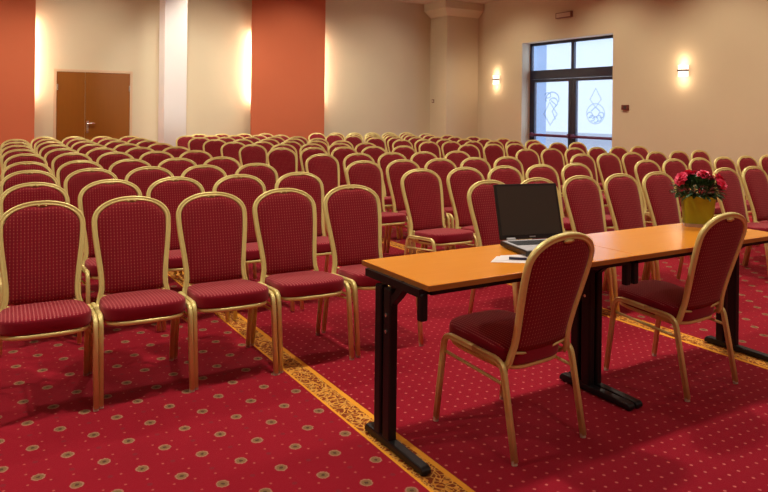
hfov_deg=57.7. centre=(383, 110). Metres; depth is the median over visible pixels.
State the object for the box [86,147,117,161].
banquet chair
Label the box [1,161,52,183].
banquet chair
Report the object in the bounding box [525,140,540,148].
banquet chair
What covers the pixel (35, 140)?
banquet chair
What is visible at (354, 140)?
banquet chair
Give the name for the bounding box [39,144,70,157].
banquet chair
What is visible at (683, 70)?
wall sconce
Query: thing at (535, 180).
banquet chair
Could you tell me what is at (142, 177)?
banquet chair
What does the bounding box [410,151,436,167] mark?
banquet chair
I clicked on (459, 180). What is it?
banquet chair
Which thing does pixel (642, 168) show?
banquet chair
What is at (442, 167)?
banquet chair
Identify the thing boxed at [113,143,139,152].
banquet chair
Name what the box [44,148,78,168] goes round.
banquet chair
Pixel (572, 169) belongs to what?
banquet chair
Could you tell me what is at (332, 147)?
banquet chair
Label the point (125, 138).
banquet chair
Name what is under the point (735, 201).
banquet chair
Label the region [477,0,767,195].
wall
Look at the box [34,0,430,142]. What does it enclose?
wall
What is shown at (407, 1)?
ceiling
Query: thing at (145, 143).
banquet chair
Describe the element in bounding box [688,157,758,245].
banquet chair
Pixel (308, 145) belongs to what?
banquet chair
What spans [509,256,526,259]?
pen
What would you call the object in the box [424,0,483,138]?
column
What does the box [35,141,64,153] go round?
banquet chair
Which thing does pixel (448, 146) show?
banquet chair
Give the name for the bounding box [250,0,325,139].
wall panel
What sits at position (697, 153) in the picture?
banquet chair
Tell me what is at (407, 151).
banquet chair
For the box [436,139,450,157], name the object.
banquet chair
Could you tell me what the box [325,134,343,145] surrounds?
banquet chair
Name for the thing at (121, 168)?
banquet chair
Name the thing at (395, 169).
banquet chair
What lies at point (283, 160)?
banquet chair
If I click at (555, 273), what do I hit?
banquet chair
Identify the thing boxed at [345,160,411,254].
banquet chair
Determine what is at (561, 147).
banquet chair
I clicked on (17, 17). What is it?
wall panel
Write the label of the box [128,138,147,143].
banquet chair
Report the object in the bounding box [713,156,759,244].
banquet chair
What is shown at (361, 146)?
banquet chair
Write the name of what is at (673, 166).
banquet chair
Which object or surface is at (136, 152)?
banquet chair
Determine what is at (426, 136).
banquet chair
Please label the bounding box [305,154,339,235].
banquet chair
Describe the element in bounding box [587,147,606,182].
banquet chair
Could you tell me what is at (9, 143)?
banquet chair
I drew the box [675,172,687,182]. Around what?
flower
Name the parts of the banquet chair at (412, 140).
backrest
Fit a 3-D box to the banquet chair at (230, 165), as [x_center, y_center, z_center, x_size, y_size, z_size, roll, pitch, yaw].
[-1.539,0.938,6.945,0.440,0.921,0.601,1,0,-31]
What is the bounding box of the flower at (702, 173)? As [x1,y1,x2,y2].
[698,170,710,176]
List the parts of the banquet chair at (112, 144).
backrest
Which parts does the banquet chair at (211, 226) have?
leg, leg, backrest, frame, seat, seat frame, leg, leg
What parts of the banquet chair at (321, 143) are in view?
backrest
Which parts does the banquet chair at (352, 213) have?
leg, leg, backrest, frame, seat, seat frame, leg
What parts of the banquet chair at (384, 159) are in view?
frame, backrest, leg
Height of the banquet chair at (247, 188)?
0.921 m
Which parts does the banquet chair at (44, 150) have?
backrest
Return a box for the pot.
[680,193,716,223]
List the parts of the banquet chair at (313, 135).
backrest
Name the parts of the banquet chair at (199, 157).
frame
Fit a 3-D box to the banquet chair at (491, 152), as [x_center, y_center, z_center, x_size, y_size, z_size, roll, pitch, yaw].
[1.808,0.975,10.479,0.440,0.921,0.601,1,0,-31]
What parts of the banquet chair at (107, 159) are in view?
frame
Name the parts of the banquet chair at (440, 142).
backrest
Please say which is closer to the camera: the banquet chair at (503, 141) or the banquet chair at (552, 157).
the banquet chair at (552, 157)
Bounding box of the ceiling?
[388,0,501,3]
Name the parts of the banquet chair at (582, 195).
frame, backrest, leg, leg, leg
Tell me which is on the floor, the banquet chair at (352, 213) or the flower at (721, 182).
the banquet chair at (352, 213)
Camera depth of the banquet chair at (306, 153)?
9.09 m
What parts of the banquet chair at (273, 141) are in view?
backrest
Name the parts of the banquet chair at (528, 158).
frame, backrest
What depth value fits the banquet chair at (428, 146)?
11.22 m
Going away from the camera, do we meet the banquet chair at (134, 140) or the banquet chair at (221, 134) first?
the banquet chair at (134, 140)
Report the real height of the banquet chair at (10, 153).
0.921 m
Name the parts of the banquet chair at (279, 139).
backrest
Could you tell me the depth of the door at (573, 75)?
15.08 m
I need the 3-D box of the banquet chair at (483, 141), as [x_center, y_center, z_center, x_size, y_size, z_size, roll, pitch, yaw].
[1.984,0.977,12.603,0.440,0.921,0.601,1,0,-31]
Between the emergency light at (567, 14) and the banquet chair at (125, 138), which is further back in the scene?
the emergency light at (567, 14)
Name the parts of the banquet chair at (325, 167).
frame, backrest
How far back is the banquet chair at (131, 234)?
3.76 m
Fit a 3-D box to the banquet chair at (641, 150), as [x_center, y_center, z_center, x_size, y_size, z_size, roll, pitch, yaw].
[3.967,0.999,10.257,0.440,0.921,0.601,1,0,-31]
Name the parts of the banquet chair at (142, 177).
backrest, frame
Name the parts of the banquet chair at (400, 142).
backrest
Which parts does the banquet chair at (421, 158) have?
frame, backrest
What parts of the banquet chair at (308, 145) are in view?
backrest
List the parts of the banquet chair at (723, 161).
frame, backrest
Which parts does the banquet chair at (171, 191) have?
leg, seat, frame, seat frame, backrest, leg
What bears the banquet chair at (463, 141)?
on the floor
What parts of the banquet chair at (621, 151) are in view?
frame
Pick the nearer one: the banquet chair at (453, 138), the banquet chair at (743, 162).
the banquet chair at (743, 162)
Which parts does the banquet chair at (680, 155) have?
frame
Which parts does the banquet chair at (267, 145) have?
frame, backrest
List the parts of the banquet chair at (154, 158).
frame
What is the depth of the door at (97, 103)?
13.40 m
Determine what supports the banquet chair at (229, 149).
on the floor
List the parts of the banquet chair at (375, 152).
backrest, frame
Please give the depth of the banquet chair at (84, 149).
9.31 m
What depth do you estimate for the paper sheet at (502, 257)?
3.24 m
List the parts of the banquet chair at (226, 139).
backrest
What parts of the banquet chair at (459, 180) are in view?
frame, backrest, seat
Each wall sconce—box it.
[492,75,498,83]
[677,65,688,76]
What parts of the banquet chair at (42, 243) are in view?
backrest, frame, seat frame, seat, leg, leg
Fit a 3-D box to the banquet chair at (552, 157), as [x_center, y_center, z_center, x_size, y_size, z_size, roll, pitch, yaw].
[2.431,0.982,9.348,0.440,0.921,0.601,1,0,-31]
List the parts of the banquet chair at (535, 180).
backrest, frame, leg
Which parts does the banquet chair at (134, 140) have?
backrest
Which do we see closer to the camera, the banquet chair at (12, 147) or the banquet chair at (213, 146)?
the banquet chair at (12, 147)
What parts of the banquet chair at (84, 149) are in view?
backrest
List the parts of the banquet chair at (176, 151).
backrest, frame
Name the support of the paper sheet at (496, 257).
on the folding table at (420, 275)
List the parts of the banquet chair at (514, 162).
backrest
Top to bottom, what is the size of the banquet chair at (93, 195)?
0.921 m
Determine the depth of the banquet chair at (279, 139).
12.61 m
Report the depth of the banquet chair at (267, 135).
14.20 m
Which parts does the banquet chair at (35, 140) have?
backrest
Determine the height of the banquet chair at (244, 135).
0.921 m
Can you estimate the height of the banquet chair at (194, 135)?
0.921 m
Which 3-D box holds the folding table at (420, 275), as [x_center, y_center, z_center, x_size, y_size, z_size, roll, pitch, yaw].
[0.546,1.059,3.245,1.242,0.744,0.533,1,0,-31]
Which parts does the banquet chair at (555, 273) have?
leg, leg, seat frame, leg, seat, frame, rail, backrest, leg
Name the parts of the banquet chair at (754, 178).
leg, frame, backrest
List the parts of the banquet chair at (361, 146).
backrest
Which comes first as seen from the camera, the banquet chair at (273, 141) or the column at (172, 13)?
the banquet chair at (273, 141)
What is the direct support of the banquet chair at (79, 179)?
on the floor
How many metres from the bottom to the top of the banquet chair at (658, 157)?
0.921 m
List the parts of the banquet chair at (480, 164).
frame, backrest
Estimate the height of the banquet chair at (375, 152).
0.921 m
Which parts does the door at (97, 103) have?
handle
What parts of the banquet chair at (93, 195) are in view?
leg, seat, backrest, frame, leg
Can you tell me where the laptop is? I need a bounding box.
[493,183,562,255]
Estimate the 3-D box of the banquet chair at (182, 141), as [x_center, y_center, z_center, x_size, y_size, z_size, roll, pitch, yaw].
[-3.431,0.917,12.379,0.440,0.921,0.601,1,0,-31]
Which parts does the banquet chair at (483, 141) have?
backrest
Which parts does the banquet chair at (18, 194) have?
leg, backrest, frame, leg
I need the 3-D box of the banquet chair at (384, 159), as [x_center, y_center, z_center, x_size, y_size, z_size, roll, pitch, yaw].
[0.230,0.958,8.024,0.440,0.921,0.601,1,0,-31]
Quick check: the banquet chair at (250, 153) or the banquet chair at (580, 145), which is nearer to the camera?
the banquet chair at (250, 153)
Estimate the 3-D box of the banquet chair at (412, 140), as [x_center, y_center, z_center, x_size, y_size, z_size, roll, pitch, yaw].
[0.748,0.963,12.918,0.440,0.921,0.601,1,0,-31]
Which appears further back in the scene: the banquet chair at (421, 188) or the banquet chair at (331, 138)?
the banquet chair at (331, 138)
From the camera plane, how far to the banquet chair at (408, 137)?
14.06 m
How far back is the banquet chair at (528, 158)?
9.29 m
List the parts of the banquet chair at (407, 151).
frame, backrest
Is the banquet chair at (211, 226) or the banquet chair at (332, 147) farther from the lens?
the banquet chair at (332, 147)
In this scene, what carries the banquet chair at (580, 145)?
on the floor
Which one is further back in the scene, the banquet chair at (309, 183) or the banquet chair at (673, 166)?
the banquet chair at (673, 166)
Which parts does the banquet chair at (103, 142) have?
backrest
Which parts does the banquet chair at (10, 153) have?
backrest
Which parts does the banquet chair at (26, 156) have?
backrest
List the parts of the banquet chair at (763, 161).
backrest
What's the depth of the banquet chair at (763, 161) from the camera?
8.45 m
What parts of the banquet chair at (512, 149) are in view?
backrest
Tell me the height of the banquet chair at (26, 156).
0.921 m
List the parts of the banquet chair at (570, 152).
frame, backrest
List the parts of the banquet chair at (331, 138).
frame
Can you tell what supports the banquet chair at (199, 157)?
on the floor
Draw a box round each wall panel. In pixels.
[0,0,35,174]
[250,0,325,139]
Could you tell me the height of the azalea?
0.342 m
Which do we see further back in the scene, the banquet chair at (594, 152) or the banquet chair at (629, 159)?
the banquet chair at (594, 152)
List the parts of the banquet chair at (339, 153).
frame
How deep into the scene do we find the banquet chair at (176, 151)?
8.97 m
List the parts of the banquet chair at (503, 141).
backrest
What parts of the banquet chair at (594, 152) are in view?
frame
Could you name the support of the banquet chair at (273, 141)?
on the floor
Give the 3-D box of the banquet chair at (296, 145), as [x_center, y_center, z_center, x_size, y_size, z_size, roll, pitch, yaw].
[-1.333,0.941,10.644,0.440,0.921,0.601,1,0,-31]
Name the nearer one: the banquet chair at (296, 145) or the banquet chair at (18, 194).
the banquet chair at (18, 194)
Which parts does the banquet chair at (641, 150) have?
frame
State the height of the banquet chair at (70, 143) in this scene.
0.921 m
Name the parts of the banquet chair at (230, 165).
frame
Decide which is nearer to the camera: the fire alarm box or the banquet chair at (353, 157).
the banquet chair at (353, 157)
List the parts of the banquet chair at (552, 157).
frame, backrest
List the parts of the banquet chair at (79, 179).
backrest, frame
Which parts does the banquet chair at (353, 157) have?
backrest, frame, seat, leg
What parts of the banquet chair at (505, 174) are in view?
frame, backrest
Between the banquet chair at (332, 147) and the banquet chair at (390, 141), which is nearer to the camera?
the banquet chair at (332, 147)
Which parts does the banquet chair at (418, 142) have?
backrest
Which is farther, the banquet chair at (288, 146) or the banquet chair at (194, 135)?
the banquet chair at (194, 135)
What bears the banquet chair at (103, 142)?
on the floor
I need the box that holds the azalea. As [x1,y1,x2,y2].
[669,169,727,227]
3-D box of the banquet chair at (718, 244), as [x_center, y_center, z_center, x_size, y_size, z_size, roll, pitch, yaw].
[1.572,0.978,3.740,0.451,0.933,0.601,1,0,-33]
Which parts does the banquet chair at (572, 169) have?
frame, backrest, seat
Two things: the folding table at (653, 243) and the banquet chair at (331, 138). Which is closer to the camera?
the folding table at (653, 243)
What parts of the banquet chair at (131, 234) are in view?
leg, leg, backrest, frame, seat, seat frame, leg, leg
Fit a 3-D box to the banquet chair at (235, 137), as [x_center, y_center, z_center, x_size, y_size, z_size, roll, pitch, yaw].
[-2.650,0.926,12.827,0.440,0.921,0.601,1,0,-31]
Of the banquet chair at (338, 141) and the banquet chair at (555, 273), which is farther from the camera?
the banquet chair at (338, 141)
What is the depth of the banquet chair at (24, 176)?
5.38 m
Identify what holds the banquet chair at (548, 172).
on the floor
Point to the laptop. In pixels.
(531, 212)
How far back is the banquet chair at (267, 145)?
10.65 m
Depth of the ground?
37.78 m
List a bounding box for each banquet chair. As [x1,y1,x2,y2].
[0,139,30,180]
[0,142,31,181]
[0,145,34,167]
[0,149,38,172]
[0,170,58,271]
[0,182,81,354]
[0,200,98,411]
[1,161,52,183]
[3,153,47,169]
[30,137,53,148]
[34,139,61,149]
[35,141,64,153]
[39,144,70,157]
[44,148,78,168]
[51,152,91,176]
[56,160,102,194]
[62,136,84,144]
[63,168,117,299]
[66,138,89,147]
[71,141,96,150]
[77,144,106,154]
[78,179,160,330]
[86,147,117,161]
[88,196,194,408]
[91,136,110,142]
[96,152,133,169]
[97,138,120,145]
[104,140,127,148]
[108,159,150,179]
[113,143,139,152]
[119,136,138,141]
[124,166,193,284]
[125,147,153,159]
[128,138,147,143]
[136,140,158,146]
[139,151,173,165]
[146,177,229,329]
[148,143,171,150]
[157,158,196,176]
[163,146,189,157]
[174,192,278,389]
[176,135,194,148]
[179,150,212,164]
[179,164,248,279]
[188,137,208,150]
[191,134,206,136]
[203,139,225,156]
[204,135,219,139]
[204,156,240,175]
[212,174,294,319]
[215,133,229,136]
[218,137,234,142]
[220,142,244,162]
[228,135,243,139]
[233,139,252,144]
[235,163,277,278]
[238,133,251,137]
[239,144,266,165]
[243,137,259,142]
[250,188,353,372]
[251,135,266,139]
[253,141,273,152]
[259,133,272,137]
[260,139,279,144]
[266,136,284,142]
[266,148,296,178]
[270,144,297,171]
[274,172,352,309]
[275,135,288,139]
[280,141,301,171]
[284,138,304,145]
[289,136,307,143]
[299,143,324,154]
[300,147,327,171]
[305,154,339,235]
[307,140,328,152]
[308,133,325,140]
[308,138,328,146]
[321,184,423,357]
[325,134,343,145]
[328,143,350,154]
[331,140,353,147]
[331,146,357,185]
[343,153,399,238]
[344,136,362,148]
[345,134,362,139]
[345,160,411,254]
[355,142,375,152]
[361,146,389,211]
[364,135,381,141]
[366,137,385,150]
[377,152,405,238]
[384,135,398,151]
[386,159,450,253]
[387,137,402,151]
[392,139,412,149]
[392,145,415,211]
[400,168,477,254]
[404,135,417,139]
[408,137,422,149]
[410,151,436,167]
[414,139,431,152]
[418,141,440,157]
[423,135,435,138]
[424,158,460,248]
[428,137,442,142]
[433,232,594,465]
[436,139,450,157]
[441,135,451,138]
[441,141,460,157]
[444,151,469,225]
[446,167,521,287]
[448,136,461,141]
[457,138,471,144]
[457,144,480,157]
[460,157,522,245]
[465,141,483,158]
[466,136,479,140]
[467,180,520,313]
[477,138,490,147]
[483,144,504,168]
[485,140,504,151]
[487,165,527,239]
[493,156,524,180]
[496,138,509,155]
[505,140,522,148]
[506,143,525,156]
[515,149,568,217]
[521,177,613,305]
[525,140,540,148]
[525,164,571,232]
[528,143,546,163]
[540,148,565,214]
[549,142,566,164]
[561,163,613,228]
[562,175,655,314]
[564,147,603,192]
[569,142,587,153]
[570,154,607,206]
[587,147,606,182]
[596,153,622,195]
[603,173,691,291]
[604,212,746,401]
[609,146,627,173]
[622,152,648,223]
[630,146,648,159]
[634,160,681,257]
[642,172,683,279]
[646,151,694,223]
[662,158,721,216]
[669,151,689,169]
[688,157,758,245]
[690,150,744,194]
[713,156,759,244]
[713,167,767,270]
[737,156,758,199]
[741,166,767,265]
[759,155,767,174]
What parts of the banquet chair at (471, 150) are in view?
backrest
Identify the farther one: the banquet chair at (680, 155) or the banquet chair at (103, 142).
the banquet chair at (103, 142)
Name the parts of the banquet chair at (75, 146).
backrest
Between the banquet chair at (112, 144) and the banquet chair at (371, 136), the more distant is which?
the banquet chair at (371, 136)
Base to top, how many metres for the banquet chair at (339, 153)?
0.921 m
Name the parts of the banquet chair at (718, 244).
leg, leg, seat frame, seat, leg, frame, rail, backrest, leg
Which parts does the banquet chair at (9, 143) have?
frame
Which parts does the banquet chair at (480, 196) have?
leg, backrest, frame, leg, leg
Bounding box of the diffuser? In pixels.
[556,12,569,17]
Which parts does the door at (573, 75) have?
frame, frame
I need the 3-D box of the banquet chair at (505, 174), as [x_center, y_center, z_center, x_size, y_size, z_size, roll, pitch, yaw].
[1.236,0.969,6.167,0.440,0.921,0.601,1,0,-31]
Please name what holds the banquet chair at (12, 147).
on the floor
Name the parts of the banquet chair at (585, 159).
frame, backrest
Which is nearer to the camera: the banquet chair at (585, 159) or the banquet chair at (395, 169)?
the banquet chair at (395, 169)
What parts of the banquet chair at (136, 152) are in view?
backrest, frame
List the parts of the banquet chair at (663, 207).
leg, frame, backrest, leg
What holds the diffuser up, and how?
attached to the emergency light at (567, 14)
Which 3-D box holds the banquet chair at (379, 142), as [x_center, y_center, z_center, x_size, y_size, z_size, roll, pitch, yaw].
[-0.024,0.955,12.462,0.440,0.921,0.601,1,0,-31]
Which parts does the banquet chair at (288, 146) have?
backrest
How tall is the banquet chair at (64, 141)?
0.921 m
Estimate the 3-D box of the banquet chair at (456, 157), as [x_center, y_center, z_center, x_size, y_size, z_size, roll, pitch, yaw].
[1.046,0.967,8.482,0.440,0.921,0.601,1,0,-31]
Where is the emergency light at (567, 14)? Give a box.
[555,11,572,18]
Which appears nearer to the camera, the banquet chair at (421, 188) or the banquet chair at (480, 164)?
the banquet chair at (421, 188)
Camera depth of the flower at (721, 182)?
4.14 m
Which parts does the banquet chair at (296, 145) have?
frame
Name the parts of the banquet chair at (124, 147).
backrest, frame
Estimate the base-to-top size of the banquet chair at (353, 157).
0.921 m
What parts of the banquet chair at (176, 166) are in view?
frame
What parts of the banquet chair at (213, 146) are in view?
frame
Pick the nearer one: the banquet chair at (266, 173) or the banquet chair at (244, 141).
the banquet chair at (266, 173)
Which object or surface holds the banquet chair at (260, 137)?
on the floor
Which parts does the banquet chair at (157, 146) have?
backrest, frame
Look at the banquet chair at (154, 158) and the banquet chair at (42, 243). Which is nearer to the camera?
the banquet chair at (42, 243)
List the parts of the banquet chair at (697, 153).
frame, backrest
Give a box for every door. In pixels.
[53,69,132,141]
[529,35,612,148]
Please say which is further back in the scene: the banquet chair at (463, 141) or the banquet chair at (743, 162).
the banquet chair at (463, 141)
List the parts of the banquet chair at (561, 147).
frame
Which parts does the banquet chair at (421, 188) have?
leg, frame, backrest, leg, seat frame, seat, leg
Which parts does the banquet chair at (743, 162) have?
backrest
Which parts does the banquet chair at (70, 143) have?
backrest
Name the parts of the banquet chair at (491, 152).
frame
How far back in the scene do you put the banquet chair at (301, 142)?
11.89 m
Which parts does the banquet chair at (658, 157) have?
backrest, frame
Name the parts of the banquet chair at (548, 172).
backrest, frame, seat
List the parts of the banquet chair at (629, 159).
backrest, frame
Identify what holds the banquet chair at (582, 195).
on the floor
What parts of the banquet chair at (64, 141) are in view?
backrest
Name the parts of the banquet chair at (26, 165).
backrest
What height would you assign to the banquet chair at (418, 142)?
0.921 m
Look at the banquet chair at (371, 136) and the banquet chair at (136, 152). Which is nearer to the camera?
the banquet chair at (136, 152)
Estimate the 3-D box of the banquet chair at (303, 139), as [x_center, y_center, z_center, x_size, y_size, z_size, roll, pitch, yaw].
[-1.456,0.939,12.590,0.440,0.921,0.601,1,0,-31]
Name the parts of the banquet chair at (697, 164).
frame, backrest, seat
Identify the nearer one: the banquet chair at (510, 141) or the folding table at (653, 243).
the folding table at (653, 243)
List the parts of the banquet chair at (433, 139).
backrest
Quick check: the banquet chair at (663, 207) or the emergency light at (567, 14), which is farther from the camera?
the emergency light at (567, 14)
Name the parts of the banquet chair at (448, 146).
backrest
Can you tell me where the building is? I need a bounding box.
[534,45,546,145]
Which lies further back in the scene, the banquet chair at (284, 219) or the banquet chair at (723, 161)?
the banquet chair at (723, 161)
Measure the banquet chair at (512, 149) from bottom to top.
0.921 m
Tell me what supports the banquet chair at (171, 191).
on the floor
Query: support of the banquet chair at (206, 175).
on the floor
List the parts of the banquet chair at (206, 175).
backrest, frame, leg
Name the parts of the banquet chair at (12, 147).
backrest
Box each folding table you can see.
[362,244,638,475]
[568,223,767,408]
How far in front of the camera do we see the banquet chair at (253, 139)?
12.38 m
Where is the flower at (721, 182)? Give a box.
[718,179,727,189]
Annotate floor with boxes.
[0,191,767,491]
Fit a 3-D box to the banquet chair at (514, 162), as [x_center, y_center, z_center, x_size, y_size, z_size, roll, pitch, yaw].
[1.501,0.972,7.495,0.440,0.921,0.601,1,0,-31]
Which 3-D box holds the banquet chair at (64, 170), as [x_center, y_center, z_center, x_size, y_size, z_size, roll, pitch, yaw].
[-2.687,0.926,6.252,0.440,0.921,0.601,1,0,-31]
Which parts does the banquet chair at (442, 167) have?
frame, backrest, seat, leg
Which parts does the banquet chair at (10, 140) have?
frame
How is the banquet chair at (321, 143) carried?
on the floor
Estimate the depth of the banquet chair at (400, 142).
11.89 m
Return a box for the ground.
[546,131,611,152]
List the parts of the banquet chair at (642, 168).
frame, backrest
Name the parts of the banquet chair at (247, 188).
leg, frame, backrest, seat, seat frame, leg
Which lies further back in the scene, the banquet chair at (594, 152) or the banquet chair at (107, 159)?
the banquet chair at (594, 152)
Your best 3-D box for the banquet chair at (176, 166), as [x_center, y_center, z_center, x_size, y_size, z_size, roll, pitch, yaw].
[-1.923,0.934,6.713,0.440,0.921,0.601,1,0,-31]
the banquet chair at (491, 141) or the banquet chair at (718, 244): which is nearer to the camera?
the banquet chair at (718, 244)
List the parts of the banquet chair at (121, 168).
frame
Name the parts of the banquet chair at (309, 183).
backrest, frame, leg, seat, seat frame, leg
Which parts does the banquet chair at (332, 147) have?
backrest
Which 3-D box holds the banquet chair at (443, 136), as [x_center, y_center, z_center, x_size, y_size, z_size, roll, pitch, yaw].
[1.466,0.971,14.330,0.440,0.921,0.601,1,0,-31]
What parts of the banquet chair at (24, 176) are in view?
backrest, frame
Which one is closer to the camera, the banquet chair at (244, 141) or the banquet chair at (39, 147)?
the banquet chair at (39, 147)
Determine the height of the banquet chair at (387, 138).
0.921 m
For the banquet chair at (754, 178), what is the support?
on the floor
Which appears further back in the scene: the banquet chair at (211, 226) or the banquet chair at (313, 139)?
the banquet chair at (313, 139)
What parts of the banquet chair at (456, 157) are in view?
frame, backrest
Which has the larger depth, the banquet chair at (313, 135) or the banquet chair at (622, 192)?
the banquet chair at (313, 135)
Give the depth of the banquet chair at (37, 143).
10.67 m
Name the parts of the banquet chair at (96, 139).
backrest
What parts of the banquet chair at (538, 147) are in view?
frame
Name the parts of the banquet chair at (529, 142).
backrest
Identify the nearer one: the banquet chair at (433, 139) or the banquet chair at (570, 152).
the banquet chair at (570, 152)
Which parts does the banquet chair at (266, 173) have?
leg, frame, backrest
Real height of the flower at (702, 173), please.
0.039 m
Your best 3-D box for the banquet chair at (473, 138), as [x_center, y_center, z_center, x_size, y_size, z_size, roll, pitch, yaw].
[1.905,0.976,13.602,0.440,0.921,0.601,1,0,-31]
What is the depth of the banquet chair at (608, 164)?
8.53 m
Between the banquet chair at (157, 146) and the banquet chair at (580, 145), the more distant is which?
the banquet chair at (580, 145)
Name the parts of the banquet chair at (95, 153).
backrest, frame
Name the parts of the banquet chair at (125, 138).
backrest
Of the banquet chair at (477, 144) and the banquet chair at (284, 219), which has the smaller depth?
the banquet chair at (284, 219)
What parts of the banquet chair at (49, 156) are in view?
frame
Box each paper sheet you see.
[491,256,525,262]
[495,255,527,260]
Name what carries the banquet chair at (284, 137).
on the floor
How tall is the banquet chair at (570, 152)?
0.921 m
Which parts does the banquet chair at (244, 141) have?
backrest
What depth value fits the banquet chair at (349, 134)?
14.35 m
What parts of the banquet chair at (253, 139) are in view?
backrest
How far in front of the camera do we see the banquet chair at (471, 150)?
10.45 m
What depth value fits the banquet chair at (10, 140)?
10.47 m
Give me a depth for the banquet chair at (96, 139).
11.87 m
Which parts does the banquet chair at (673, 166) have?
frame, backrest, seat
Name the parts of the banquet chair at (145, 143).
backrest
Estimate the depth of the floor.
3.30 m
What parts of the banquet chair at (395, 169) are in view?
leg, frame, backrest, leg, seat, leg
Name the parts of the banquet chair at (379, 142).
backrest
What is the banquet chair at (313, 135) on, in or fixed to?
on the floor
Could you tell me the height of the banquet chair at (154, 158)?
0.921 m
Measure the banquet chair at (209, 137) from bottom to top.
0.921 m
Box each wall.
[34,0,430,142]
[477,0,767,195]
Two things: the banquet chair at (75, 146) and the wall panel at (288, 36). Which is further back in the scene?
the wall panel at (288, 36)
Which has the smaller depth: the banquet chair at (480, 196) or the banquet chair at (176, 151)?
the banquet chair at (480, 196)
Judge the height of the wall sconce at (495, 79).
0.210 m
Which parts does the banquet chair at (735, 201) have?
frame, backrest, leg, seat, leg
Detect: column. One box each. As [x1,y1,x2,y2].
[158,0,187,145]
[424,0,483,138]
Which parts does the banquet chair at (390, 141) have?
backrest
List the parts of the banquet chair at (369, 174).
backrest, frame, leg, seat, seat frame, leg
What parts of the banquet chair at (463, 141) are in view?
backrest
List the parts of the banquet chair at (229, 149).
frame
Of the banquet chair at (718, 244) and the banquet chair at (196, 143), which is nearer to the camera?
the banquet chair at (718, 244)
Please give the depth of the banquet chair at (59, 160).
7.47 m
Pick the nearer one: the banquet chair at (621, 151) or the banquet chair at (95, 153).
the banquet chair at (95, 153)
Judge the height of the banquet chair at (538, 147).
0.921 m
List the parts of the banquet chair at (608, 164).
backrest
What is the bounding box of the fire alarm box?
[621,105,628,109]
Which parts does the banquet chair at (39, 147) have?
backrest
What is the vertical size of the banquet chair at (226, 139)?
0.921 m
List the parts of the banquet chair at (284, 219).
leg, leg, backrest, frame, seat, seat frame, leg, leg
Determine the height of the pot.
0.172 m
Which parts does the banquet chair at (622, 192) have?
frame, backrest, leg, leg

